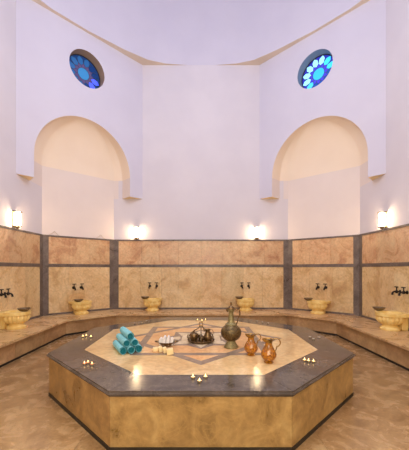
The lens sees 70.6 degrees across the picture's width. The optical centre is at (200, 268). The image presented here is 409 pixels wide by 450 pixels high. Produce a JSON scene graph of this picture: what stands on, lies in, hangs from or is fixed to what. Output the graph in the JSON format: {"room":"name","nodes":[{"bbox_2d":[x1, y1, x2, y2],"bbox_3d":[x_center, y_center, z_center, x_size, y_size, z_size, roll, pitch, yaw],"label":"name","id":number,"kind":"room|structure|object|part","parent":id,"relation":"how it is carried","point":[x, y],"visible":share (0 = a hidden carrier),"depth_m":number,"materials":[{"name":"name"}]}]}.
{"room":"spa","nodes":[
{"label":"spa","id":0,"kind":"room"},
{"bbox_2d":[0,0,41,317],"bbox_3d":[-4.190,-2.340,3.950,0.030,7.960,7.380,0,0,0],"label":"wall","id":1,"kind":"structure","parent":0,"point":[17,193],"depth_m":6.45,"materials":[{"name":"white paint"}]},
{"bbox_2d":[4,288,13,296],"bbox_3d":[-4.081,0.502,6.145,0.191,0.180,0.101,0,0,0],"label":"tap","id":2,"kind":"object","parent":1,"relation":"attached to","point":[8,292],"visible":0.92,"depth_m":6.13,"materials":[{"name":"black metal"}]},
{"bbox_2d":[12,210,22,228],"bbox_3d":[-4.123,-1.103,6.490,0.158,0.415,0.125,0,0,0],"label":"wall sconce","id":3,"kind":"object","parent":1,"relation":"attached to","point":[16,215],"visible":1,"depth_m":6.45,"materials":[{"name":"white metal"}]},
{"bbox_3d":[-4.192,-1.120,6.490,0.020,0.380,0.110,0,0,0],"label":"plate","id":4,"kind":"part","parent":3,"relation":"part of","materials":[{"name":"gold metal"}]},
{"bbox_3d":[-4.114,-1.121,6.490,0.112,0.302,0.112,0,0,0],"label":"lamp glass","id":5,"kind":"part","parent":3,"relation":"part of","materials":[{"name":"beige glass"}]},
{"bbox_3d":[-4.189,-0.502,3.873,0.029,0.725,7.225,0,0,0],"label":"marble panel","id":6,"kind":"part","parent":1,"relation":"part of","materials":[{"name":"beige stone"}]},
{"bbox_3d":[-4.189,0.593,3.873,0.029,1.295,7.225,0,0,0],"label":"marble panel","id":7,"kind":"part","parent":1,"relation":"part of","materials":[{"name":"beige stone"}]},
{"bbox_2d":[42,187,113,312],"bbox_3d":[-3.443,-0.545,8.289,2.002,4.370,0.030,0,0,-41],"label":"wall","id":8,"kind":"structure","parent":0,"point":[66,213],"depth_m":8.22,"materials":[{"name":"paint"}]},
{"bbox_2d":[40,236,48,314],"bbox_3d":[-4.161,0.163,7.620,0.094,2.055,0.282,0,0,24],"label":"trim","id":9,"kind":"structure","parent":8,"relation":"attached to","point":[44,240],"depth_m":7.65,"materials":[{"name":"grey stone"}]},
{"bbox_3d":[-3.442,-0.502,8.288,1.692,0.725,0.029,0,0,-41],"label":"marble panel","id":10,"kind":"part","parent":8,"relation":"part of","materials":[{"name":"beige stone"}]},
{"bbox_3d":[-3.442,0.593,8.288,1.692,1.295,0.029,0,0,-41],"label":"marble panel","id":11,"kind":"part","parent":8,"relation":"part of","materials":[{"name":"beige stone"}]},
{"bbox_2d":[110,241,118,307],"bbox_3d":[-2.685,0.163,8.919,0.289,2.055,0.085,0,0,-21],"label":"trim","id":12,"kind":"structure","parent":8,"relation":"attached to","point":[114,245],"depth_m":8.93,"materials":[{"name":"grey stone"}]},
{"bbox_2d":[16,0,141,198],"bbox_3d":[-3.277,-4.245,8.032,0.758,4.150,3.380,0,0,45],"label":"wall","id":13,"kind":"structure","parent":0,"point":[72,136],"depth_m":7.76,"materials":[{"name":"paint"}]},
{"bbox_2d":[69,54,99,88],"bbox_3d":[-3.219,-5.350,7.921,0.967,0.968,0.027,0,0,-45],"label":"window","id":14,"kind":"structure","parent":13,"relation":"in","point":[75,60],"depth_m":7.95,"materials":[{"name":"blue glass"}]},
{"bbox_2d":[114,65,287,307],"bbox_3d":[0.000,-2.340,8.945,5.400,7.960,0.030,0,0,0],"label":"wall","id":15,"kind":"structure","parent":0,"point":[201,123],"depth_m":8.96,"materials":[{"name":"white paint"}]},
{"bbox_2d":[134,227,138,239],"bbox_3d":[-1.990,-1.103,8.878,0.125,0.415,0.158,0,0,0],"label":"wall sconce","id":16,"kind":"object","parent":15,"relation":"attached to","point":[136,229],"visible":1,"depth_m":8.83,"materials":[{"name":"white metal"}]},
{"bbox_3d":[-1.990,-1.121,8.869,0.112,0.302,0.112,0,0,0],"label":"lamp glass","id":17,"kind":"part","parent":16,"relation":"part of","materials":[{"name":"beige glass"}]},
{"bbox_3d":[0.000,-0.502,8.944,5.090,0.725,0.029,0,0,0],"label":"marble panel","id":18,"kind":"part","parent":15,"relation":"part of","materials":[{"name":"beige stone"}]},
{"bbox_3d":[0.000,0.593,8.944,5.090,1.295,0.029,0,0,0],"label":"marble panel","id":19,"kind":"part","parent":15,"relation":"part of","materials":[{"name":"beige stone"}]},
{"bbox_2d":[0,262,408,266],"bbox_3d":[0.000,-0.098,4.609,8.408,0.085,8.699,0,0,0],"label":"trim","id":20,"kind":"structure","parent":15,"relation":"attached to","point":[1,263],"depth_m":8.48,"materials":[{"name":"grey stone"}]},
{"bbox_2d":[0,224,408,240],"bbox_3d":[0.000,-0.887,4.609,8.408,0.045,8.699,0,0,0],"label":"trim","id":21,"kind":"structure","parent":15,"relation":"attached to","point":[404,225],"depth_m":8.16,"materials":[{"name":"grey stone"}]},
{"bbox_2d":[29,307,408,330],"bbox_3d":[0.000,1.215,4.609,8.408,0.050,8.699,0,0,0],"label":"trim","id":22,"kind":"structure","parent":15,"relation":"attached to","point":[34,317],"depth_m":8.52,"materials":[{"name":"stone"}]},
{"bbox_2d":[255,227,258,239],"bbox_3d":[1.720,-1.103,8.878,0.125,0.415,0.158,0,0,0],"label":"wall sconce","id":23,"kind":"object","parent":15,"relation":"attached to","point":[256,228],"visible":1,"depth_m":8.83,"materials":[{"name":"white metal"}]},
{"bbox_2d":[41,0,360,64],"bbox_3d":[0.000,-9.020,4.560,8.380,5.400,8.798,0,0,0],"label":"ceiling","id":24,"kind":"structure","parent":0,"point":[181,32],"depth_m":8.70,"materials":[{"name":"paint"}]},
{"bbox_2d":[32,0,369,64],"bbox_3d":[0.000,-6.320,3.860,8.600,0.001,10.400,0,0,0],"label":"trim","id":25,"kind":"structure","parent":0,"point":[141,60],"depth_m":8.21,"materials":[{"name":"paint"}]},
{"bbox_2d":[0,333,408,449],"bbox_3d":[0.000,1.642,4.060,14.000,0.004,15.000,0,0,0],"label":"floor","id":26,"kind":"structure","parent":0,"point":[376,417],"depth_m":3.28,"materials":[{"name":"stone"}]},
{"bbox_2d":[46,317,355,449],"bbox_3d":[0.000,1.365,4.560,4.000,0.550,4.000,0,0,0],"label":"platform","id":27,"kind":"object","parent":26,"relation":"on","point":[146,399],"visible":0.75,"depth_m":2.90,"materials":[{"name":"beige stone"}]},
{"bbox_2d":[113,340,126,354],"bbox_3d":[-1.090,1.040,3.862,0.099,0.100,0.460,0,0,-28],"label":"rolled towel","id":28,"kind":"object","parent":27,"relation":"on","point":[120,348],"visible":0.95,"depth_m":3.72,"materials":[{"name":"teal fabric"}]},
{"bbox_2d":[116,333,129,346],"bbox_3d":[-1.055,0.954,3.904,0.100,0.100,0.460,0,0,-28],"label":"rolled towel","id":29,"kind":"object","parent":28,"relation":"on","point":[122,339],"visible":0.99,"depth_m":3.77,"materials":[{"name":"teal fabric"}]},
{"bbox_2d":[120,327,133,339],"bbox_3d":[-1.015,0.869,3.937,0.100,0.099,0.460,0,0,-28],"label":"rolled towel","id":30,"kind":"object","parent":29,"relation":"on","point":[127,333],"visible":1,"depth_m":3.79,"materials":[{"name":"teal fabric"}]},
{"bbox_2d":[125,344,134,353],"bbox_3d":[-0.997,1.040,3.903,0.100,0.099,0.460,0,0,-28],"label":"rolled towel","id":31,"kind":"object","parent":27,"relation":"on","point":[130,349],"visible":0.48,"depth_m":3.71,"materials":[{"name":"teal fabric"}]},
{"bbox_2d":[133,343,141,351],"bbox_3d":[-0.912,1.040,3.964,0.100,0.100,0.460,0,0,-28],"label":"rolled towel","id":32,"kind":"object","parent":27,"relation":"on","point":[138,348],"visible":0.35,"depth_m":3.77,"materials":[{"name":"teal fabric"}]},
{"bbox_2d":[128,337,138,345],"bbox_3d":[-0.959,0.954,3.942,0.100,0.100,0.460,0,0,-28],"label":"rolled towel","id":33,"kind":"object","parent":32,"relation":"on","point":[134,342],"visible":0.48,"depth_m":3.75,"materials":[{"name":"teal fabric"}]},
{"bbox_2d":[155,340,177,346],"bbox_3d":[-0.489,1.053,4.099,0.276,0.073,0.239,0,0,-39],"label":"serving bowl","id":34,"kind":"object","parent":27,"relation":"on","point":[162,344],"visible":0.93,"depth_m":4.03,"materials":[{"name":"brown metal"}]},
{"bbox_2d":[166,348,173,354],"bbox_3d":[-0.396,1.049,3.680,0.091,0.083,0.070,0,0,-11],"label":"soap bar","id":35,"kind":"object","parent":27,"relation":"on","point":[169,351],"visible":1,"depth_m":3.65,"materials":[{"name":"beige wax"}]},
{"bbox_2d":[187,322,214,343],"bbox_3d":[0.000,0.942,4.360,0.415,0.296,0.415,0,0,0],"label":"serving tray","id":36,"kind":"object","parent":27,"relation":"on","point":[198,341],"visible":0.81,"depth_m":4.30,"materials":[{"name":"brown metal"}]},
{"bbox_2d":[187,330,197,340],"bbox_3d":[-0.114,1.000,4.356,0.154,0.155,0.132,0,0,36],"label":"sugar pot","id":37,"kind":"object","parent":36,"relation":"on","point":[193,336],"visible":0.99,"depth_m":4.31,"materials":[{"name":"brown metal"}]},
{"bbox_3d":[0.000,1.076,4.360,0.410,0.028,0.410,0,0,0],"label":"plate","id":38,"kind":"part","parent":36,"relation":"part of","materials":[{"name":"brown metal"}]},
{"bbox_3d":[0.000,0.960,4.268,0.386,0.220,0.201,0,0,0],"label":"handle frame","id":39,"kind":"part","parent":36,"relation":"part of","materials":[{"name":"brown metal"}]},
{"bbox_2d":[203,328,213,340],"bbox_3d":[0.101,0.984,4.349,0.131,0.188,0.128,0,0,42],"label":"pitcher","id":40,"kind":"object","parent":36,"relation":"on","point":[207,336],"visible":1,"depth_m":4.31,"materials":[{"name":"brown metal"}]},
{"bbox_3d":[0.000,1.370,4.560,3.940,0.460,3.940,0,0,0],"label":"panel","id":41,"kind":"part","parent":27,"relation":"part of","materials":[{"name":"beige stone"}]},
{"bbox_2d":[221,302,240,348],"bbox_3d":[0.418,0.770,4.022,0.284,0.640,0.284,0,0,0],"label":"pitcher","id":42,"kind":"object","parent":27,"relation":"on","point":[231,332],"visible":1,"depth_m":3.95,"materials":[{"name":"brown metal"}]},
{"bbox_3d":[0.418,0.505,4.022,0.100,0.110,0.100,0,0,0],"label":"lid","id":43,"kind":"part","parent":42,"relation":"part of","materials":[{"name":"brown metal"}]},
{"bbox_2d":[244,333,260,355],"bbox_3d":[0.643,0.954,3.664,0.194,0.273,0.172,0,0,31],"label":"jug","id":44,"kind":"object","parent":27,"relation":"on","point":[251,347],"visible":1,"depth_m":3.62,"materials":[{"name":"orange metal"}]},
{"bbox_2d":[261,338,280,363],"bbox_3d":[0.799,0.947,3.380,0.204,0.287,0.181,0,0,-35],"label":"jug","id":45,"kind":"object","parent":27,"relation":"on","point":[268,353],"visible":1,"depth_m":3.33,"materials":[{"name":"orange metal"}]},
{"bbox_2d":[0,309,408,370],"bbox_3d":[0.000,1.440,4.659,8.406,0.400,8.598,0,0,0],"label":"stone bench","id":46,"kind":"object","parent":26,"relation":"on","point":[392,346],"visible":0.74,"depth_m":6.91,"materials":[{"name":"beige stone"}]},
{"bbox_2d":[0,310,30,329],"bbox_3d":[-3.882,1.065,6.060,0.558,0.351,0.534,0,0,0],"label":"basin","id":47,"kind":"object","parent":46,"relation":"on","point":[9,319],"visible":0.99,"depth_m":5.92,"materials":[{"name":"yellow stone"}]},
{"bbox_3d":[-3.870,1.041,6.060,0.506,0.187,0.513,0,0,0],"label":"bowl","id":48,"kind":"part","parent":47,"relation":"part of","materials":[{"name":"stone"}]},
{"bbox_2d":[17,307,30,311],"bbox_3d":[-3.710,0.854,6.060,0.253,0.069,0.253,0,0,0],"label":"metal bowl","id":49,"kind":"object","parent":47,"relation":"on","point":[24,309],"visible":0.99,"depth_m":6.02,"materials":[{"name":"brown metal"}]},
{"bbox_2d":[68,300,91,314],"bbox_3d":[-3.307,1.065,7.998,0.534,0.351,0.558,0,0,-41],"label":"basin","id":50,"kind":"object","parent":46,"relation":"on","point":[80,308],"visible":1,"depth_m":7.83,"materials":[{"name":"yellow stone"}]},
{"bbox_3d":[-3.299,1.041,7.989,0.513,0.187,0.506,0,0,-41],"label":"bowl","id":51,"kind":"part","parent":50,"relation":"part of","materials":[{"name":"stone"}]},
{"bbox_2d":[143,298,162,310],"bbox_3d":[-1.450,1.065,8.637,0.534,0.351,0.558,0,0,0],"label":"basin","id":52,"kind":"object","parent":46,"relation":"on","point":[152,304],"visible":0.99,"depth_m":8.46,"materials":[{"name":"yellow stone"}]},
{"bbox_3d":[-1.450,1.041,8.625,0.513,0.187,0.506,0,0,0],"label":"bowl","id":53,"kind":"part","parent":52,"relation":"part of","materials":[{"name":"stone"}]},
{"bbox_3d":[0.000,1.261,4.659,8.406,0.042,8.598,0,0,0],"label":"seat","id":54,"kind":"part","parent":46,"relation":"part of","materials":[{"name":"stone"}]},
{"bbox_2d":[235,298,254,310],"bbox_3d":[1.330,1.065,8.637,0.534,0.351,0.558,0,0,0],"label":"basin","id":55,"kind":"object","parent":46,"relation":"on","point":[245,304],"visible":1,"depth_m":8.46,"materials":[{"name":"yellow stone"}]},
{"bbox_3d":[1.330,1.041,8.625,0.513,0.187,0.506,0,0,0],"label":"bowl","id":56,"kind":"part","parent":55,"relation":"part of","materials":[{"name":"stone"}]},
{"bbox_2d":[307,300,330,314],"bbox_3d":[3.247,1.065,8.051,0.534,0.351,0.558,0,0,41],"label":"basin","id":57,"kind":"object","parent":46,"relation":"on","point":[318,307],"visible":1,"depth_m":7.88,"materials":[{"name":"yellow stone"}]},
{"bbox_3d":[3.239,1.041,8.042,0.513,0.187,0.506,0,0,41],"label":"bowl","id":58,"kind":"part","parent":57,"relation":"part of","materials":[{"name":"stone"}]},
{"bbox_2d":[375,311,408,330],"bbox_3d":[3.882,1.065,5.920,0.558,0.351,0.534,0,0,0],"label":"basin","id":59,"kind":"object","parent":46,"relation":"on","point":[390,320],"visible":1,"depth_m":5.79,"materials":[{"name":"yellow stone"}]},
{"bbox_2d":[372,306,385,310],"bbox_3d":[3.810,0.854,6.190,0.253,0.069,0.253,0,0,0],"label":"metal bowl","id":60,"kind":"object","parent":59,"relation":"on","point":[375,307],"visible":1,"depth_m":6.14,"materials":[{"name":"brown metal"}]},
{"bbox_3d":[3.870,1.041,5.920,0.506,0.187,0.513,0,0,0],"label":"bowl","id":61,"kind":"part","parent":59,"relation":"part of","materials":[{"name":"stone"}]},
{"bbox_2d":[260,0,385,198],"bbox_3d":[3.277,-4.245,8.032,0.758,4.150,3.380,0,0,-45],"label":"wall","id":62,"kind":"structure","parent":0,"point":[329,136],"depth_m":7.79,"materials":[{"name":"paint"}]},
{"bbox_2d":[302,54,332,88],"bbox_3d":[3.219,-5.350,7.921,0.967,0.968,0.027,0,0,45],"label":"window","id":63,"kind":"structure","parent":62,"relation":"in","point":[325,60],"depth_m":7.95,"materials":[{"name":"blue glass"}]},
{"bbox_2d":[288,187,359,312],"bbox_3d":[3.443,-0.545,8.289,2.002,4.370,0.030,0,0,41],"label":"wall","id":64,"kind":"structure","parent":0,"point":[335,213],"depth_m":8.21,"materials":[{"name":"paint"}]},
{"bbox_2d":[283,241,291,307],"bbox_3d":[2.685,0.163,8.919,0.289,2.055,0.085,0,0,21],"label":"trim","id":65,"kind":"structure","parent":64,"relation":"attached to","point":[287,245],"depth_m":8.93,"materials":[{"name":"grey stone"}]},
{"bbox_3d":[3.442,-0.502,8.288,1.692,0.725,0.029,0,0,41],"label":"marble panel","id":66,"kind":"part","parent":64,"relation":"part of","materials":[{"name":"beige stone"}]},
{"bbox_3d":[3.442,0.593,8.288,1.692,1.295,0.029,0,0,41],"label":"marble panel","id":67,"kind":"part","parent":64,"relation":"part of","materials":[{"name":"beige stone"}]},
{"bbox_2d":[353,236,361,314],"bbox_3d":[4.161,0.163,7.620,0.094,2.055,0.282,0,0,-24],"label":"trim","id":68,"kind":"structure","parent":64,"relation":"attached to","point":[357,240],"depth_m":7.65,"materials":[{"name":"grey stone"}]},
{"bbox_2d":[360,0,408,327],"bbox_3d":[4.190,-2.340,3.950,0.030,7.960,7.380,0,0,0],"label":"wall","id":69,"kind":"structure","parent":0,"point":[389,192],"depth_m":6.35,"materials":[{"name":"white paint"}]},
{"bbox_2d":[377,211,386,229],"bbox_3d":[4.123,-1.103,6.580,0.158,0.415,0.125,0,0,0],"label":"wall sconce","id":70,"kind":"object","parent":69,"relation":"attached to","point":[382,215],"visible":1,"depth_m":6.54,"materials":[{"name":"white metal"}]},
{"bbox_3d":[4.114,-1.121,6.580,0.112,0.302,0.112,0,0,0],"label":"lamp glass","id":71,"kind":"part","parent":70,"relation":"part of","materials":[{"name":"beige glass"}]},
{"bbox_3d":[4.192,-1.120,6.580,0.020,0.380,0.110,0,0,0],"label":"plate","id":72,"kind":"part","parent":70,"relation":"part of","materials":[{"name":"gold metal"}]},
{"bbox_3d":[4.189,-0.502,3.873,0.029,0.725,7.225,0,0,0],"label":"marble panel","id":73,"kind":"part","parent":69,"relation":"part of","materials":[{"name":"beige stone"}]},
{"bbox_3d":[4.189,0.593,3.873,0.029,1.295,7.225,0,0,0],"label":"marble panel","id":74,"kind":"part","parent":69,"relation":"part of","materials":[{"name":"beige stone"}]},
{"bbox_2d":[391,286,400,294],"bbox_3d":[4.081,0.452,6.055,0.191,0.180,0.101,0,0,0],"label":"tap","id":75,"kind":"object","parent":69,"relation":"attached to","point":[396,290],"visible":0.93,"depth_m":6.04,"materials":[{"name":"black metal"}]},
{"bbox_2d":[398,287,408,295],"bbox_3d":[4.081,0.452,5.845,0.191,0.180,0.101,0,0,0],"label":"tap","id":76,"kind":"object","parent":69,"relation":"attached to","point":[403,291],"visible":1,"depth_m":5.83,"materials":[{"name":"black metal"}]}
]}

